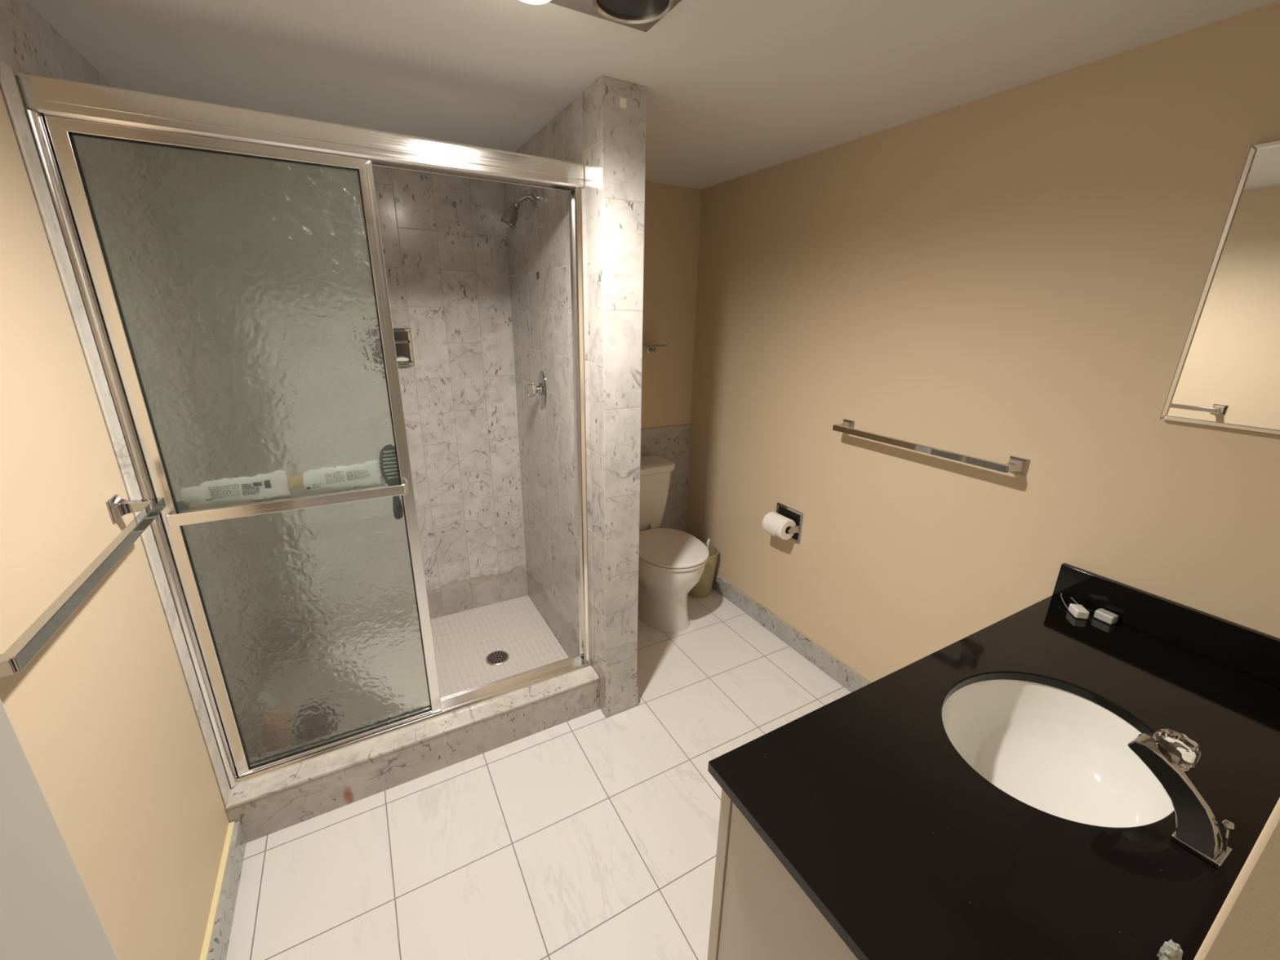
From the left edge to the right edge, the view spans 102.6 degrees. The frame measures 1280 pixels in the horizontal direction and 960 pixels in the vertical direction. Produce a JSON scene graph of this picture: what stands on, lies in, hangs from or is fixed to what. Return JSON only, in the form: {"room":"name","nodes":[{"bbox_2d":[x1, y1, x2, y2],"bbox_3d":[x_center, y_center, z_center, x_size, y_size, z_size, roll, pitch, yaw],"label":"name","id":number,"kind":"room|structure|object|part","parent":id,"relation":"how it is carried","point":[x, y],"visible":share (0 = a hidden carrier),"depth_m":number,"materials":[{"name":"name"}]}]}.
{"room":"bathroom","nodes":[
{"label":"bathroom","id":0,"kind":"room"},
{"bbox_2d":[0,0,229,959],"bbox_3d":[-0.746,0.383,0.315,0.120,2.178,4.280,-9,21,-28],"label":"wall","id":1,"kind":"structure","parent":0,"point":[104,717],"depth_m":0.99,"materials":[{"name":"beige paint"}]},
{"bbox_2d":[0,698,118,959],"bbox_3d":[-0.386,0.527,0.130,0.035,2.010,0.749,-5,19,-18],"label":"door","id":2,"kind":"structure","parent":1,"relation":"in","point":[47,911],"depth_m":0.41,"materials":[{"name":"paint"}]},
{"bbox_2d":[0,494,166,677],"bbox_3d":[-0.972,0.146,0.891,0.086,0.050,0.689,-9,21,-28],"label":"towel bar","id":3,"kind":"object","parent":1,"relation":"attached to","point":[28,645],"visible":1,"depth_m":0.81,"materials":[{"name":"silver metal"}]},
{"bbox_3d":[-0.819,0.235,0.627,0.082,0.050,0.054,-9,21,-28],"label":"post","id":4,"kind":"part","parent":3,"relation":"part of","materials":[{"name":"silver metal"}]},
{"bbox_3d":[-1.127,0.058,1.153,0.082,0.050,0.054,-9,21,-28],"label":"post","id":5,"kind":"part","parent":3,"relation":"part of","materials":[{"name":"silver metal"}]},
{"bbox_2d":[0,59,230,805],"bbox_3d":[-1.220,0.080,1.252,0.006,1.834,0.061,-9,21,-28],"label":"trim","id":6,"kind":"structure","parent":1,"relation":"attached to","point":[8,85],"depth_m":1.15,"materials":[{"name":"stone"}]},
{"bbox_2d":[200,821,235,959],"bbox_3d":[-1.028,1.131,1.207,0.013,0.008,0.776,-9,21,-28],"label":"trim","id":7,"kind":"structure","parent":1,"relation":"attached to","point":[209,931],"depth_m":1.34,"materials":[{"name":"beige paint"}]},
{"bbox_2d":[207,821,246,959],"bbox_3d":[-1.025,1.177,1.227,0.024,0.093,0.780,-9,21,-28],"label":"baseboard","id":8,"kind":"structure","parent":1,"relation":"attached to","point":[219,946],"depth_m":1.37,"materials":[{"name":"stone"}]},
{"bbox_2d":[372,165,528,619],"bbox_3d":[-1.174,-0.288,2.350,1.212,2.178,0.100,-9,21,-28],"label":"wall","id":9,"kind":"structure","parent":0,"point":[444,237],"depth_m":2.42,"materials":[{"name":"stone"}]},
{"bbox_2d":[392,328,414,365],"bbox_3d":[-1.070,-0.576,2.227,0.157,0.160,0.045,-9,21,-28],"label":"soap dish","id":10,"kind":"object","parent":9,"relation":"attached to","point":[402,336],"visible":0.43,"depth_m":2.26,"materials":[{"name":"silver metal"}]},
{"bbox_2d":[396,357,408,361],"bbox_3d":[-1.046,-0.528,2.252,0.062,0.019,0.031,-9,21,-28],"label":"soap bar","id":11,"kind":"object","parent":10,"relation":"on","point":[398,359],"visible":0.84,"depth_m":2.24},
{"bbox_2d":[397,361,412,364],"bbox_3d":[-1.071,-0.513,2.246,0.133,0.006,0.041,-9,21,-28],"label":"tray","id":12,"kind":"object","parent":10,"relation":"on","point":[398,362],"depth_m":2.25,"materials":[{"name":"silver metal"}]},
{"bbox_2d":[226,587,850,959],"bbox_3d":[0.233,1.276,1.231,2.600,0.104,4.350,-9,21,-28],"label":"floor","id":13,"kind":"structure","parent":0,"point":[591,836],"depth_m":1.62,"materials":[{"name":"tile"}]},
{"bbox_2d":[225,666,599,843],"bbox_3d":[-0.732,0.933,1.882,1.210,0.160,0.163,-9,21,-28],"label":"shower curb","id":14,"kind":"object","parent":13,"relation":"on","point":[268,804],"visible":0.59,"depth_m":1.75,"materials":[{"name":"stone"}]},
{"bbox_2d":[13,71,591,787],"bbox_3d":[-0.726,-0.021,1.588,1.210,1.835,0.104,-9,21,-28],"label":"shower enclosure","id":15,"kind":"object","parent":14,"relation":"on","point":[227,261],"visible":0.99,"depth_m":1.38,"materials":[{"name":"metal"}]},
{"bbox_3d":[-0.961,-0.778,1.200,0.597,0.024,0.025,-9,21,-28],"label":"door rail","id":16,"kind":"part","parent":15,"relation":"part of","materials":[{"name":"metal"}]},
{"bbox_3d":[-0.976,0.047,1.468,0.561,1.734,0.005,-9,21,-28],"label":"sliding door","id":17,"kind":"part","parent":15,"relation":"part of","materials":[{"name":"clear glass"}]},
{"bbox_3d":[-0.719,-0.865,1.327,1.208,0.069,0.076,-9,21,-28],"label":"header rail","id":18,"kind":"part","parent":15,"relation":"part of","materials":[{"name":"metal"}]},
{"bbox_3d":[-0.989,0.873,1.738,0.597,0.016,0.025,-9,21,-28],"label":"door rail","id":19,"kind":"part","parent":15,"relation":"part of","materials":[{"name":"metal"}]},
{"bbox_2d":[485,650,508,665],"bbox_3d":[-0.663,0.826,2.385,0.104,0.006,0.104,-9,21,-28],"label":"shower drain","id":20,"kind":"object","parent":13,"relation":"on","point":[497,657],"visible":1,"depth_m":2.38,"materials":[{"name":"metal"}]},
{"bbox_2d":[637,454,708,633],"bbox_3d":[0.092,0.339,2.739,0.408,0.785,0.681,-9,21,-28],"label":"toilet","id":21,"kind":"object","parent":13,"relation":"on","point":[672,562],"visible":0.62,"depth_m":2.64,"materials":[{"name":"ceramic"}]},
{"bbox_3d":[-0.020,0.114,2.884,0.380,0.350,0.203,-9,21,-28],"label":"tank","id":22,"kind":"part","parent":21,"relation":"part of","materials":[{"name":"white ceramic"}]},
{"bbox_3d":[-0.014,-0.075,2.817,0.408,0.049,0.218,-9,21,-28],"label":"tank lid","id":23,"kind":"part","parent":21,"relation":"part of","materials":[{"name":"white ceramic"}]},
{"bbox_3d":[0.122,0.545,2.744,0.366,0.392,0.527,-9,21,-28],"label":"bowl","id":24,"kind":"part","parent":21,"relation":"part of","materials":[{"name":"white ceramic"}]},
{"bbox_3d":[0.145,0.361,2.647,0.374,0.017,0.459,-9,21,-28],"label":"seat","id":25,"kind":"part","parent":21,"relation":"part of","materials":[{"name":"plastic"}]},
{"bbox_3d":[0.146,0.340,2.639,0.378,0.022,0.463,-9,21,-28],"label":"lid","id":26,"kind":"part","parent":21,"relation":"part of","materials":[{"name":"plastic"}]},
{"bbox_2d":[688,542,719,597],"bbox_3d":[0.348,0.530,2.990,0.204,0.274,0.204,-9,21,-28],"label":"waste bin","id":27,"kind":"object","parent":13,"relation":"on","point":[703,588],"visible":0.5,"depth_m":2.94,"materials":[{"name":"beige plastic"}]},
{"bbox_2d":[706,538,710,549],"bbox_3d":[0.373,0.479,2.940,0.068,0.382,0.169,-5,19,-16],"label":"toilet brush","id":28,"kind":"object","parent":27,"relation":"in","point":[708,540],"visible":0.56,"depth_m":2.81,"materials":[{"name":"white plastic"}]},
{"bbox_2d":[706,788,857,959],"bbox_3d":[0.799,0.884,1.131,1.235,0.769,0.572,-9,21,-28],"label":"vanity cabinet","id":29,"kind":"object","parent":13,"relation":"on","point":[759,911],"visible":0.02,"depth_m":0.88,"materials":[{"name":"laminate"}]},
{"bbox_3d":[0.688,0.820,1.320,1.235,0.769,0.025,-9,21,-28],"label":"frame","id":30,"kind":"part","parent":29,"relation":"part of","materials":[{"name":"laminate"}]},
{"bbox_2d":[707,595,1279,959],"bbox_3d":[0.809,0.511,0.999,1.262,0.022,0.551,-9,21,-28],"label":"countertop","id":31,"kind":"structure","parent":29,"relation":"on","point":[865,797],"depth_m":0.84,"materials":[{"name":"black stone"}]},
{"bbox_2d":[942,680,1173,827],"bbox_3d":[0.804,0.607,1.036,0.464,0.182,0.373,-9,21,-28],"label":"sink","id":32,"kind":"object","parent":31,"relation":"in","point":[1059,753],"visible":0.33,"depth_m":1.13,"materials":[{"name":"white ceramic"}]},
{"bbox_2d":[1060,592,1089,619],"bbox_3d":[1.214,0.350,1.438,0.039,0.024,0.110,5,19,13],"label":"power adapter","id":33,"kind":"object","parent":31,"relation":"on","point":[1077,611],"visible":1,"depth_m":1.40,"materials":[{"name":"white plastic"}]},
{"bbox_3d":[1.219,0.344,1.455,0.039,0.015,0.071,5,19,13],"label":"cord","id":34,"kind":"part","parent":33,"relation":"part of","materials":[{"name":"white plastic"}]},
{"bbox_2d":[1088,608,1118,624],"bbox_3d":[1.255,0.366,1.392,0.030,0.024,0.058,-7,20,-23],"label":"power adapter","id":35,"kind":"object","parent":31,"relation":"on","point":[1103,615],"visible":1,"depth_m":1.38,"materials":[{"name":"grey plastic"}]},
{"bbox_2d":[1156,938,1182,959],"bbox_3d":[0.658,0.590,0.635,0.017,0.046,0.020,-9,21,-28],"label":"wrapper","id":36,"kind":"object","parent":31,"relation":"on","point":[1170,950],"visible":1,"depth_m":0.63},
{"bbox_2d":[1127,728,1234,869],"bbox_3d":[0.862,0.490,0.815,0.087,0.133,0.136,-9,21,-28],"label":"faucet","id":37,"kind":"object","parent":31,"relation":"on","point":[1168,753],"visible":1,"depth_m":0.80,"materials":[{"name":"silver metal"}]},
{"bbox_3d":[0.864,0.437,0.830,0.052,0.043,0.052,15,23,36],"label":"knob","id":38,"kind":"part","parent":37,"relation":"part of","materials":[{"name":"white plastic"}]},
{"bbox_3d":[0.867,0.562,0.793,0.053,0.010,0.054,-9,21,-28],"label":"plate","id":39,"kind":"part","parent":37,"relation":"part of","materials":[{"name":"silver metal"}]},
{"bbox_3d":[0.880,0.537,0.774,0.013,0.055,0.015,2,18,4],"label":"lift rod","id":40,"kind":"part","parent":37,"relation":"part of","materials":[{"name":"silver metal"}]},
{"bbox_2d":[503,75,646,717],"bbox_3d":[-0.335,-0.239,2.243,0.141,2.178,1.137,-9,21,-28],"label":"wall partition","id":41,"kind":"structure","parent":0,"point":[593,131],"depth_m":1.88,"materials":[{"name":"stone"}]},
{"bbox_2d":[500,189,537,229],"bbox_3d":[-0.465,-1.032,1.952,0.140,0.146,0.065,-9,21,-28],"label":"showerhead","id":42,"kind":"object","parent":41,"relation":"attached to","point":[509,218],"visible":1,"depth_m":1.94,"materials":[{"name":"silver metal"}]},
{"bbox_3d":[-0.440,-1.067,1.956,0.079,0.045,0.019,-9,21,-28],"label":"arm","id":43,"kind":"part","parent":42,"relation":"part of","materials":[{"name":"silver metal"}]},
{"bbox_2d":[526,370,546,407],"bbox_3d":[-0.445,-0.386,2.183,0.066,0.158,0.095,-9,21,-28],"label":"shower valve","id":44,"kind":"object","parent":41,"relation":"attached to","point":[532,389],"visible":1,"depth_m":2.17,"materials":[{"name":"silver metal"}]},
{"bbox_3d":[-0.458,-0.384,2.176,0.036,0.057,0.060,-9,21,-28],"label":"knob","id":45,"kind":"part","parent":44,"relation":"part of","materials":[{"name":"white plastic"}]},
{"bbox_3d":[-0.437,-0.387,2.188,0.020,0.028,0.028,-9,21,-28],"label":"stem","id":46,"kind":"part","parent":44,"relation":"part of","materials":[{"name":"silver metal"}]},
{"bbox_3d":[-0.423,-0.389,2.195,0.016,0.158,0.095,-9,21,-28],"label":"valve plate","id":47,"kind":"part","parent":44,"relation":"part of","materials":[{"name":"silver metal"}]},
{"bbox_2d":[536,271,539,279],"bbox_3d":[-0.409,-0.821,2.058,0.002,0.028,0.032,-9,21,-28],"label":"adhesive patch","id":48,"kind":"object","parent":41,"relation":"attached to","point":[537,273],"visible":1,"depth_m":2.06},
{"bbox_2d":[619,97,626,108],"bbox_3d":[-0.047,-1.064,1.448,0.020,0.024,0.002,-9,21,-28],"label":"tag","id":49,"kind":"object","parent":41,"relation":"attached to","point":[623,101],"visible":1,"depth_m":1.45,"materials":[{"name":"beige paper"}]},
{"bbox_2d":[635,684,638,706],"bbox_3d":[-0.242,0.767,2.526,0.010,0.093,0.952,-9,21,-28],"label":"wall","id":50,"kind":"structure","parent":41,"relation":"attached to","point":[637,685],"depth_m":2.13,"materials":[{"name":"stone"}]},
{"bbox_2d":[26,0,1279,189],"bbox_3d":[0.269,-0.860,0.535,2.600,0.080,4.350,-9,21,-28],"label":"ceiling","id":51,"kind":"structure","parent":0,"point":[735,88],"depth_m":1.30,"materials":[{"name":"paint"}]},
{"bbox_2d":[520,0,681,31],"bbox_3d":[-0.122,-0.940,0.984,0.427,0.056,0.209,-9,21,-28],"label":"ceiling fixture","id":52,"kind":"object","parent":51,"relation":"attached to","point":[639,15],"visible":1,"depth_m":1.07,"materials":[{"name":"metal"}]},
{"bbox_3d":[-0.202,-0.926,0.954,0.108,0.045,0.108,-9,21,-28],"label":"bulb","id":53,"kind":"part","parent":52,"relation":"part of","materials":[{"name":"white"}]},
{"bbox_2d":[640,180,701,532],"bbox_3d":[-0.112,-0.437,2.861,0.879,2.178,0.148,-9,21,-28],"label":"wall","id":54,"kind":"structure","parent":0,"point":[672,221],"depth_m":2.81,"materials":[{"name":"beige paint"}]},
{"bbox_2d":[642,343,666,352],"bbox_3d":[-0.043,-0.677,2.663,0.348,0.050,0.130,-9,21,-28],"label":"towel bar","id":55,"kind":"object","parent":54,"relation":"attached to","point":[649,349],"visible":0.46,"depth_m":2.72,"materials":[{"name":"silver"}]},
{"bbox_3d":[-0.039,-0.696,2.651,0.348,0.007,0.116,-9,21,-28],"label":"shelf plate","id":56,"kind":"part","parent":55,"relation":"part of","materials":[{"name":"clear glass"}]},
{"bbox_2d":[686,0,1279,683],"bbox_3d":[1.310,0.060,1.411,0.120,2.178,4.280,-9,21,-28],"label":"wall","id":57,"kind":"structure","parent":0,"point":[1022,271],"depth_m":1.59,"materials":[{"name":"beige paint"}]},
{"bbox_2d":[776,502,803,543],"bbox_3d":[0.679,0.208,2.432,0.072,0.153,0.167,-9,21,-28],"label":"toilet paper holder","id":58,"kind":"object","parent":57,"relation":"attached to","point":[791,513],"visible":0.68,"depth_m":2.41,"materials":[{"name":"silver metal"}]},
{"bbox_2d":[762,511,795,539],"bbox_3d":[0.656,0.215,2.421,0.101,0.100,0.123,-9,21,-28],"label":"toilet roll","id":59,"kind":"object","parent":58,"relation":"on","point":[774,523],"visible":0.99,"depth_m":2.38,"materials":[{"name":"paper"}]},
{"bbox_3d":[0.712,0.232,2.373,0.068,0.040,0.007,-9,21,-28],"label":"arm","id":60,"kind":"part","parent":58,"relation":"part of","materials":[{"name":"silver metal"}]},
{"bbox_2d":[711,573,870,692],"bbox_3d":[0.748,0.778,2.535,0.012,0.098,1.905,-9,21,-28],"label":"baseboard","id":61,"kind":"structure","parent":57,"relation":"attached to","point":[837,670],"depth_m":2.52,"materials":[{"name":"stone"}]},
{"bbox_2d":[832,418,1030,475],"bbox_3d":[0.960,-0.126,1.797,0.082,0.050,0.681,-9,21,-28],"label":"towel bar","id":62,"kind":"object","parent":57,"relation":"attached to","point":[1018,465],"visible":1,"depth_m":1.67,"materials":[{"name":"silver metal"}]},
{"bbox_3d":[0.809,-0.213,2.058,0.078,0.050,0.054,-9,21,-28],"label":"post","id":63,"kind":"part","parent":62,"relation":"part of","materials":[{"name":"silver metal"}]},
{"bbox_3d":[1.114,-0.038,1.538,0.078,0.050,0.054,-9,21,-28],"label":"post","id":64,"kind":"part","parent":62,"relation":"part of","materials":[{"name":"silver metal"}]},
{"bbox_2d":[1052,563,1279,687],"bbox_3d":[1.354,0.366,1.269,0.018,0.103,0.550,-9,21,-28],"label":"backsplash","id":65,"kind":"structure","parent":57,"relation":"attached to","point":[1252,652],"depth_m":1.28,"materials":[{"name":"black stone"}]},
{"bbox_2d":[1160,139,1279,435],"bbox_3d":[1.377,-0.372,1.008,0.020,0.582,0.388,-9,21,-28],"label":"wall mirror","id":66,"kind":"object","parent":57,"relation":"attached to","point":[1227,375],"visible":1,"depth_m":1.12,"materials":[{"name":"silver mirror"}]},
{"bbox_2d":[1193,797,1279,959],"bbox_3d":[0.982,0.312,0.622,1.258,2.178,0.130,-9,21,-28],"label":"wall","id":67,"kind":"structure","parent":0,"point":[1246,926],"depth_m":0.34,"materials":[{"name":"beige paint"}]}
]}

